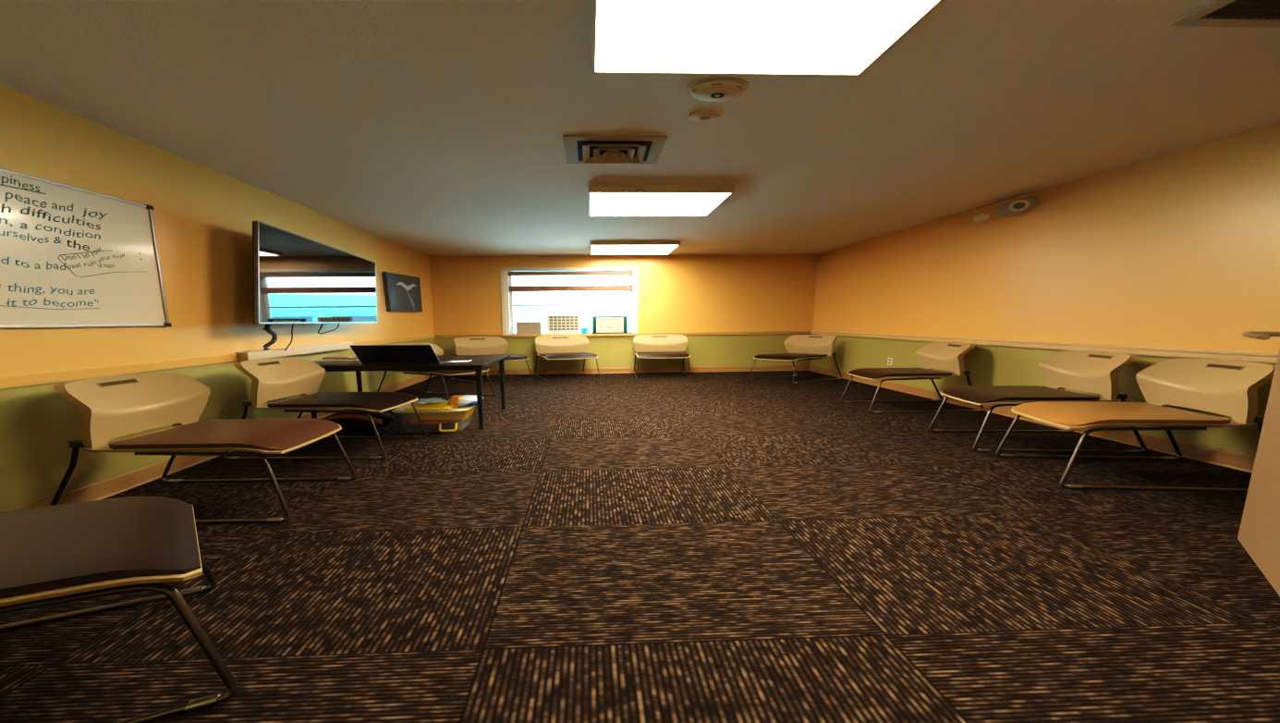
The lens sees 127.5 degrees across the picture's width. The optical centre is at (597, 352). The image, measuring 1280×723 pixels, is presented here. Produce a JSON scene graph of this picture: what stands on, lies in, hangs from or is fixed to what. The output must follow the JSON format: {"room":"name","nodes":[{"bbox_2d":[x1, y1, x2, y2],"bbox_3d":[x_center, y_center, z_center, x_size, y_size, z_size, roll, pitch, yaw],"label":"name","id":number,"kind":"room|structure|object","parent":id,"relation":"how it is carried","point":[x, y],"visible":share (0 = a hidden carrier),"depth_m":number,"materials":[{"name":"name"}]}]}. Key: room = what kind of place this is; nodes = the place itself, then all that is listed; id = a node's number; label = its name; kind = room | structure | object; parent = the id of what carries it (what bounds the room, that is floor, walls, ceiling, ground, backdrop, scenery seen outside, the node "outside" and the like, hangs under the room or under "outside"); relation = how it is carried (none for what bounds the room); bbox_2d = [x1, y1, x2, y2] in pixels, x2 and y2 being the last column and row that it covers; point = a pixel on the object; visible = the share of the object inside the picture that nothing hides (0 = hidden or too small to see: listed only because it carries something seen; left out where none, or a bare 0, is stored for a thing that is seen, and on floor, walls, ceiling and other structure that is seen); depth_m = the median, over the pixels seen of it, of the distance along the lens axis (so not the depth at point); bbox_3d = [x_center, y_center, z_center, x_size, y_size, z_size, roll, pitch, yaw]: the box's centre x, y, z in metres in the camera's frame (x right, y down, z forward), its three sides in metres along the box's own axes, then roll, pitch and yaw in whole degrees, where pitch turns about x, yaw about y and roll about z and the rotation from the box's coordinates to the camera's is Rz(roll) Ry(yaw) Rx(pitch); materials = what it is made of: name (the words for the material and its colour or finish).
{"room":"group meeting room","nodes":[
{"label":"group meeting room","id":0,"kind":"room"},
{"bbox_2d":[0,84,434,511],"bbox_3d":[-3.357,-0.349,2.733,0.160,2.440,7.802,-1,6,-1],"label":"wall","id":1,"kind":"structure","parent":0,"point":[203,216],"depth_m":2.39,"materials":[{"name":"paint"}]},
{"bbox_2d":[0,167,171,328],"bbox_3d":[-3.233,-0.555,1.578,0.034,0.877,1.533,-1,6,-1],"label":"whiteboard","id":2,"kind":"object","parent":1,"relation":"attached to","point":[70,256],"visible":1,"depth_m":1.95,"materials":[{"name":"plastic"}]},
{"bbox_2d":[0,334,435,389],"bbox_3d":[-3.264,0.048,2.777,0.018,0.070,7.482,-1,6,-1],"label":"trim","id":3,"kind":"structure","parent":1,"relation":"attached to","point":[65,375],"depth_m":2.14,"materials":[{"name":"paint"}]},
{"bbox_2d":[12,372,437,510],"bbox_3d":[-3.253,0.807,2.858,0.026,0.114,7.482,-1,6,-1],"label":"baseboard","id":4,"kind":"structure","parent":1,"relation":"attached to","point":[105,488],"depth_m":2.21,"materials":[{"name":"brown wood"}]},
{"bbox_2d":[235,341,353,360],"bbox_3d":[-3.235,-0.044,3.481,0.115,0.094,1.280,-1,6,-1],"label":"shelf","id":5,"kind":"object","parent":1,"relation":"attached to","point":[266,353],"visible":0.9,"depth_m":3.25,"materials":[{"name":"white paint"}]},
{"bbox_2d":[252,220,377,350],"bbox_3d":[-3.122,-0.637,3.466,0.352,1.161,1.589,-1,6,-1],"label":"television","id":6,"kind":"object","parent":1,"relation":"attached to","point":[298,279],"visible":1,"depth_m":3.17,"materials":[{"name":"black plastic"}]},
{"bbox_2d":[381,271,422,311],"bbox_3d":[-3.315,-1.029,5.389,0.072,0.640,0.985,-1,6,-1],"label":"picture","id":7,"kind":"object","parent":1,"relation":"attached to","point":[402,292],"visible":1,"depth_m":5.26,"materials":[{"name":"paint"}]},
{"bbox_2d":[428,254,816,374],"bbox_3d":[0.601,-0.799,6.633,7.958,2.440,0.160,-1,6,-1],"label":"wall","id":8,"kind":"structure","parent":0,"point":[702,292],"depth_m":6.55,"materials":[{"name":"paint"}]},
{"bbox_2d":[499,267,639,337],"bbox_3d":[-0.559,-1.052,6.550,2.875,1.400,0.210,-1,6,-1],"label":"window","id":9,"kind":"structure","parent":8,"relation":"in","point":[507,289],"depth_m":6.49,"materials":[{"name":"white paint"}]},
{"bbox_2d":[515,321,541,334],"bbox_3d":[-1.426,-0.517,6.534,0.512,0.265,0.030,-1,6,-1],"label":"framed card","id":10,"kind":"object","parent":9,"relation":"on","point":[522,327],"visible":1,"depth_m":6.53,"materials":[{"name":"beige paper"}]},
{"bbox_2d":[546,314,580,334],"bbox_3d":[-0.700,-0.589,6.516,0.700,0.400,0.040,-1,6,-1],"label":"sheet","id":11,"kind":"object","parent":9,"relation":"on","point":[555,324],"visible":1,"depth_m":6.51,"materials":[{"name":"white paper"}]},
{"bbox_2d":[580,327,590,333],"bbox_3d":[-0.246,-0.465,6.586,0.207,0.130,0.072,-1,6,-1],"label":"cup","id":12,"kind":"object","parent":9,"relation":"on","point":[584,330],"visible":0.98,"depth_m":6.56,"materials":[{"name":"plastic"}]},
{"bbox_2d":[592,316,627,333],"bbox_3d":[0.264,-0.589,6.578,0.740,0.370,0.025,-1,6,-1],"label":"framed certificate","id":13,"kind":"object","parent":9,"relation":"on","point":[601,324],"visible":0.96,"depth_m":6.57,"materials":[{"name":"beige paper"}]},
{"bbox_2d":[434,330,811,338],"bbox_3d":[0.592,-0.391,6.580,7.888,0.070,0.030,-1,6,-1],"label":"trim","id":14,"kind":"structure","parent":8,"relation":"attached to","point":[746,332],"depth_m":6.61,"materials":[{"name":"paint"}]},
{"bbox_2d":[438,365,809,375],"bbox_3d":[0.614,0.367,6.665,7.898,0.114,0.022,-1,6,-1],"label":"baseboard","id":15,"kind":"structure","parent":8,"relation":"attached to","point":[780,367],"depth_m":6.68,"materials":[{"name":"brown wood"}]},
{"bbox_2d":[0,370,1279,722],"bbox_3d":[0.712,0.867,2.969,8.278,0.100,7.802,-1,6,-1],"label":"floor","id":16,"kind":"structure","parent":0,"point":[706,546],"depth_m":1.38,"materials":[{"name":"carpet"}]},
{"bbox_2d":[0,496,238,722],"bbox_3d":[-1.958,0.647,0.938,1.634,0.814,0.569,-2,6,-16],"label":"chair","id":17,"kind":"object","parent":16,"relation":"on","point":[70,552],"visible":1,"depth_m":0.94,"materials":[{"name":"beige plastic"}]},
{"bbox_2d":[49,372,356,523],"bbox_3d":[-2.438,0.540,1.983,1.408,0.814,0.514,-1,6,-1],"label":"chair","id":18,"kind":"object","parent":16,"relation":"on","point":[111,407],"visible":0.94,"depth_m":1.90,"materials":[{"name":"beige plastic"}]},
{"bbox_2d":[223,356,427,459],"bbox_3d":[-2.394,0.452,2.808,1.454,0.814,0.510,0,6,1],"label":"chair","id":19,"kind":"object","parent":16,"relation":"on","point":[272,378],"visible":0.97,"depth_m":2.73,"materials":[{"name":"beige plastic"}]},
{"bbox_2d":[321,409,394,431],"bbox_3d":[-2.484,0.684,3.288,0.688,0.252,0.307,-1,6,-1],"label":"duffel bag","id":20,"kind":"object","parent":16,"relation":"on","point":[348,421],"visible":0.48,"depth_m":3.18,"materials":[{"name":"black fabric"}]},
{"bbox_2d":[310,354,509,428],"bbox_3d":[-2.086,0.425,3.602,1.960,0.695,0.980,-1,6,-1],"label":"desk","id":21,"kind":"object","parent":16,"relation":"on","point":[477,362],"visible":0.49,"depth_m":3.26,"materials":[{"name":"laminate"}]},
{"bbox_2d":[313,355,361,364],"bbox_3d":[-2.736,0.071,3.409,0.540,0.062,0.225,-1,6,-1],"label":"paper stack","id":22,"kind":"object","parent":21,"relation":"on","point":[336,359],"visible":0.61,"depth_m":3.33,"materials":[{"name":"white paper"}]},
{"bbox_2d":[350,344,462,364],"bbox_3d":[-2.013,-0.005,3.380,0.884,0.202,0.529,0,6,2],"label":"laptop","id":23,"kind":"object","parent":21,"relation":"on","point":[367,354],"visible":1,"depth_m":3.16,"materials":[{"name":"black plastic"}]},
{"bbox_2d":[448,360,470,362],"bbox_3d":[-1.504,0.090,3.390,0.260,0.004,0.130,-1,6,-1],"label":"sheet","id":24,"kind":"object","parent":21,"relation":"on","point":[452,360],"visible":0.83,"depth_m":3.35,"materials":[{"name":"white paper"}]},
{"bbox_2d":[390,402,475,431],"bbox_3d":[-1.697,0.678,3.347,0.770,0.231,0.391,-1,6,-1],"label":"storage tote","id":25,"kind":"object","parent":16,"relation":"on","point":[463,408],"visible":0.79,"depth_m":3.18,"materials":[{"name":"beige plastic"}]},
{"bbox_2d":[404,418,456,427],"bbox_3d":[-1.761,0.738,3.335,0.560,0.095,0.282,-1,6,-1],"label":"cloth","id":26,"kind":"object","parent":25,"relation":"in","point":[414,423],"visible":0.65,"depth_m":3.26,"materials":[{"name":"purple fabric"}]},
{"bbox_2d":[404,394,475,419],"bbox_3d":[-1.643,0.566,3.337,0.630,0.220,0.300,-1,6,-1],"label":"caddy","id":27,"kind":"object","parent":25,"relation":"in","point":[454,399],"visible":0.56,"depth_m":3.23,"materials":[{"name":"plastic"}]},
{"bbox_2d":[413,397,445,404],"bbox_3d":[-1.795,0.514,3.352,0.388,0.056,0.194,-1,6,-1],"label":"wrapper","id":28,"kind":"object","parent":27,"relation":"on","point":[428,401],"visible":0.91,"depth_m":3.31,"materials":[{"name":"grey plastic"}]},
{"bbox_2d":[447,394,483,405],"bbox_3d":[-1.430,0.507,3.399,0.389,0.084,0.273,-1,6,-1],"label":"plastic bag","id":29,"kind":"object","parent":25,"relation":"on","point":[466,399],"visible":0.66,"depth_m":3.31,"materials":[{"name":"white plastic"}]},
{"bbox_2d":[377,341,495,399],"bbox_3d":[-2.386,0.261,4.601,1.630,0.814,0.563,1,6,13],"label":"chair","id":30,"kind":"object","parent":16,"relation":"on","point":[438,350],"visible":0.35,"depth_m":4.50,"materials":[{"name":"beige plastic"}]},
{"bbox_2d":[451,336,532,383],"bbox_3d":[-2.063,0.104,6.043,1.515,0.814,0.739,3,7,31],"label":"chair","id":31,"kind":"object","parent":16,"relation":"on","point":[473,345],"visible":0.66,"depth_m":6.15,"materials":[{"name":"beige plastic"}]},
{"bbox_2d":[534,335,599,379],"bbox_3d":[-0.627,0.069,6.255,1.285,0.814,0.652,-1,6,-8],"label":"chair","id":32,"kind":"object","parent":16,"relation":"on","point":[547,347],"visible":1,"depth_m":6.38,"materials":[{"name":"beige plastic"}]},
{"bbox_2d":[633,334,691,377],"bbox_3d":[1.296,0.046,6.305,1.117,0.814,0.650,-1,6,-1],"label":"chair","id":33,"kind":"object","parent":16,"relation":"on","point":[641,343],"visible":1,"depth_m":6.45,"materials":[{"name":"beige plastic"}]},
{"bbox_2d":[748,334,841,383],"bbox_3d":[3.665,0.080,5.791,1.636,0.814,0.583,-2,6,-18],"label":"chair","id":34,"kind":"object","parent":16,"relation":"on","point":[822,346],"visible":1,"depth_m":5.79,"materials":[{"name":"beige plastic"}]},
{"bbox_2d":[840,341,984,413],"bbox_3d":[3.934,0.275,3.943,1.408,0.814,0.514,-1,6,-1],"label":"chair","id":35,"kind":"object","parent":16,"relation":"on","point":[947,356],"visible":1,"depth_m":3.87,"materials":[{"name":"beige plastic"}]},
{"bbox_2d":[928,350,1146,452],"bbox_3d":[3.903,0.395,2.813,1.476,0.814,0.511,0,6,2],"label":"chair","id":36,"kind":"object","parent":16,"relation":"on","point":[1088,371],"visible":0.97,"depth_m":2.74,"materials":[{"name":"beige plastic"}]},
{"bbox_2d":[995,358,1275,490],"bbox_3d":[3.817,0.458,2.232,1.502,0.814,0.514,0,6,3],"label":"chair","id":37,"kind":"object","parent":16,"relation":"on","point":[1227,387],"visible":0.97,"depth_m":2.15,"materials":[{"name":"beige plastic"}]},
{"bbox_2d":[1237,330,1279,596],"bbox_3d":[2.712,-0.041,1.177,1.263,2.030,0.181,-5,7,-33],"label":"door","id":38,"kind":"structure","parent":16,"relation":"on","point":[1259,533],"depth_m":1.43,"materials":[{"name":"brown wood"}]},
{"bbox_2d":[0,0,1279,255],"bbox_3d":[0.689,-1.668,2.699,8.278,0.120,7.802,-1,6,-1],"label":"ceiling","id":39,"kind":"structure","parent":0,"point":[431,128],"depth_m":1.97,"materials":[{"name":"paint"}]},
{"bbox_2d":[562,134,668,164],"bbox_3d":[0.126,-1.553,2.444,0.750,0.045,0.394,-1,6,-1],"label":"ceiling vent","id":40,"kind":"object","parent":39,"relation":"in","point":[579,149],"visible":1,"depth_m":2.39,"materials":[{"name":"metal"}]},
{"bbox_2d":[590,240,680,255],"bbox_3d":[0.631,-1.891,5.670,1.514,0.066,0.784,-1,6,-1],"label":"ceiling light","id":41,"kind":"object","parent":39,"relation":"attached to","point":[596,247],"visible":1,"depth_m":5.48,"materials":[{"name":"white plastic"}]},
{"bbox_2d":[591,244,678,254],"bbox_3d":[0.631,-1.878,5.672,1.470,0.032,0.740,-1,6,-1],"label":"diffuser","id":42,"kind":"object","parent":41,"relation":"attached to","point":[595,249],"depth_m":5.63,"materials":[{"name":"white plastic"}]},
{"bbox_2d":[588,184,734,216],"bbox_3d":[0.625,-1.655,3.454,1.444,0.066,0.729,-1,6,-1],"label":"ceiling light","id":43,"kind":"object","parent":39,"relation":"attached to","point":[603,200],"visible":1,"depth_m":3.29,"materials":[{"name":"white plastic"}]},
{"bbox_2d":[590,193,730,215],"bbox_3d":[0.625,-1.642,3.456,1.400,0.032,0.685,-1,6,-1],"label":"diffuser","id":44,"kind":"object","parent":43,"relation":"attached to","point":[601,203],"depth_m":3.41,"materials":[{"name":"white plastic"}]},
{"bbox_2d":[689,110,720,121],"bbox_3d":[0.697,-1.524,2.034,0.207,0.026,0.094,-1,6,-1],"label":"sprinkler head","id":45,"kind":"object","parent":39,"relation":"attached to","point":[700,115],"visible":1,"depth_m":2.02},
{"bbox_2d":[686,76,748,101],"bbox_3d":[0.659,-1.479,1.732,0.344,0.052,0.183,-1,6,-1],"label":"smoke detector","id":46,"kind":"object","parent":39,"relation":"attached to","point":[710,89],"visible":0.99,"depth_m":1.72,"materials":[{"name":"white plastic"}]},
{"bbox_2d":[590,0,945,78],"bbox_3d":[0.675,-1.420,1.245,1.399,0.066,0.754,-1,6,-1],"label":"ceiling light","id":47,"kind":"object","parent":39,"relation":"attached to","point":[684,38],"visible":1,"depth_m":1.39,"materials":[{"name":"white plastic"}]},
{"bbox_2d":[1168,0,1279,27],"bbox_3d":[3.208,-1.451,1.067,1.240,0.012,0.740,-1,6,-1],"label":"ceiling vent","id":48,"kind":"object","parent":39,"relation":"in","point":[1216,13],"visible":1,"depth_m":1.38,"materials":[{"name":"metal"}]},
{"bbox_2d":[1205,0,1279,18],"bbox_3d":[3.208,-1.454,1.067,1.090,0.003,0.670,-1,6,-1],"label":"grille","id":49,"kind":"object","parent":48,"relation":"attached to","point":[1235,8],"depth_m":1.35,"materials":[{"name":"black metal"}]},
{"bbox_2d":[810,121,1279,456],"bbox_3d":[4.758,-0.443,2.936,0.160,2.440,7.802,-1,6,-1],"label":"wall","id":50,"kind":"structure","parent":0,"point":[1179,249],"depth_m":2.94,"materials":[{"name":"paint"}]},
{"bbox_2d":[887,357,892,365],"bbox_3d":[4.624,0.132,4.964,0.019,0.116,0.072,-1,6,-1],"label":"power outlet","id":51,"kind":"object","parent":50,"relation":"attached to","point":[890,359],"visible":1,"depth_m":4.95,"materials":[{"name":"white plastic"}]},
{"bbox_2d":[972,196,1039,222],"bbox_3d":[4.517,-1.607,3.498,0.267,0.186,0.422,-1,6,-1],"label":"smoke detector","id":52,"kind":"object","parent":50,"relation":"attached to","point":[1022,205],"visible":1,"depth_m":3.44,"materials":[{"name":"white paint"}]},
{"bbox_2d":[809,365,1255,472],"bbox_3d":[4.656,0.636,3.802,0.026,0.114,5.982,-1,6,-1],"label":"baseboard","id":53,"kind":"structure","parent":50,"relation":"attached to","point":[1209,455],"depth_m":2.77,"materials":[{"name":"brown wood"}]},
{"bbox_2d":[810,329,1278,364],"bbox_3d":[4.637,-0.126,3.721,0.050,0.077,5.982,-1,6,-1],"label":"trim","id":54,"kind":"structure","parent":50,"relation":"attached to","point":[1270,358],"depth_m":2.91,"materials":[{"name":"paint"}]},
{"label":"outside","id":55,"kind":"structure","parent":0,"visible":0},
{"bbox_3d":[-3.687,-1.444,26.692,46.000,0.050,39.600,-1,6,-1],"label":"ground","id":56,"kind":"structure","parent":55,"visible":0},
{"bbox_2d":[512,294,629,332],"bbox_3d":[-3.973,-2.013,17.892,33.200,2.950,5.160,-1,6,-1],"label":"neighbouring building","id":57,"kind":"structure","parent":56,"relation":"on","point":[521,313],"depth_m":15.49,"materials":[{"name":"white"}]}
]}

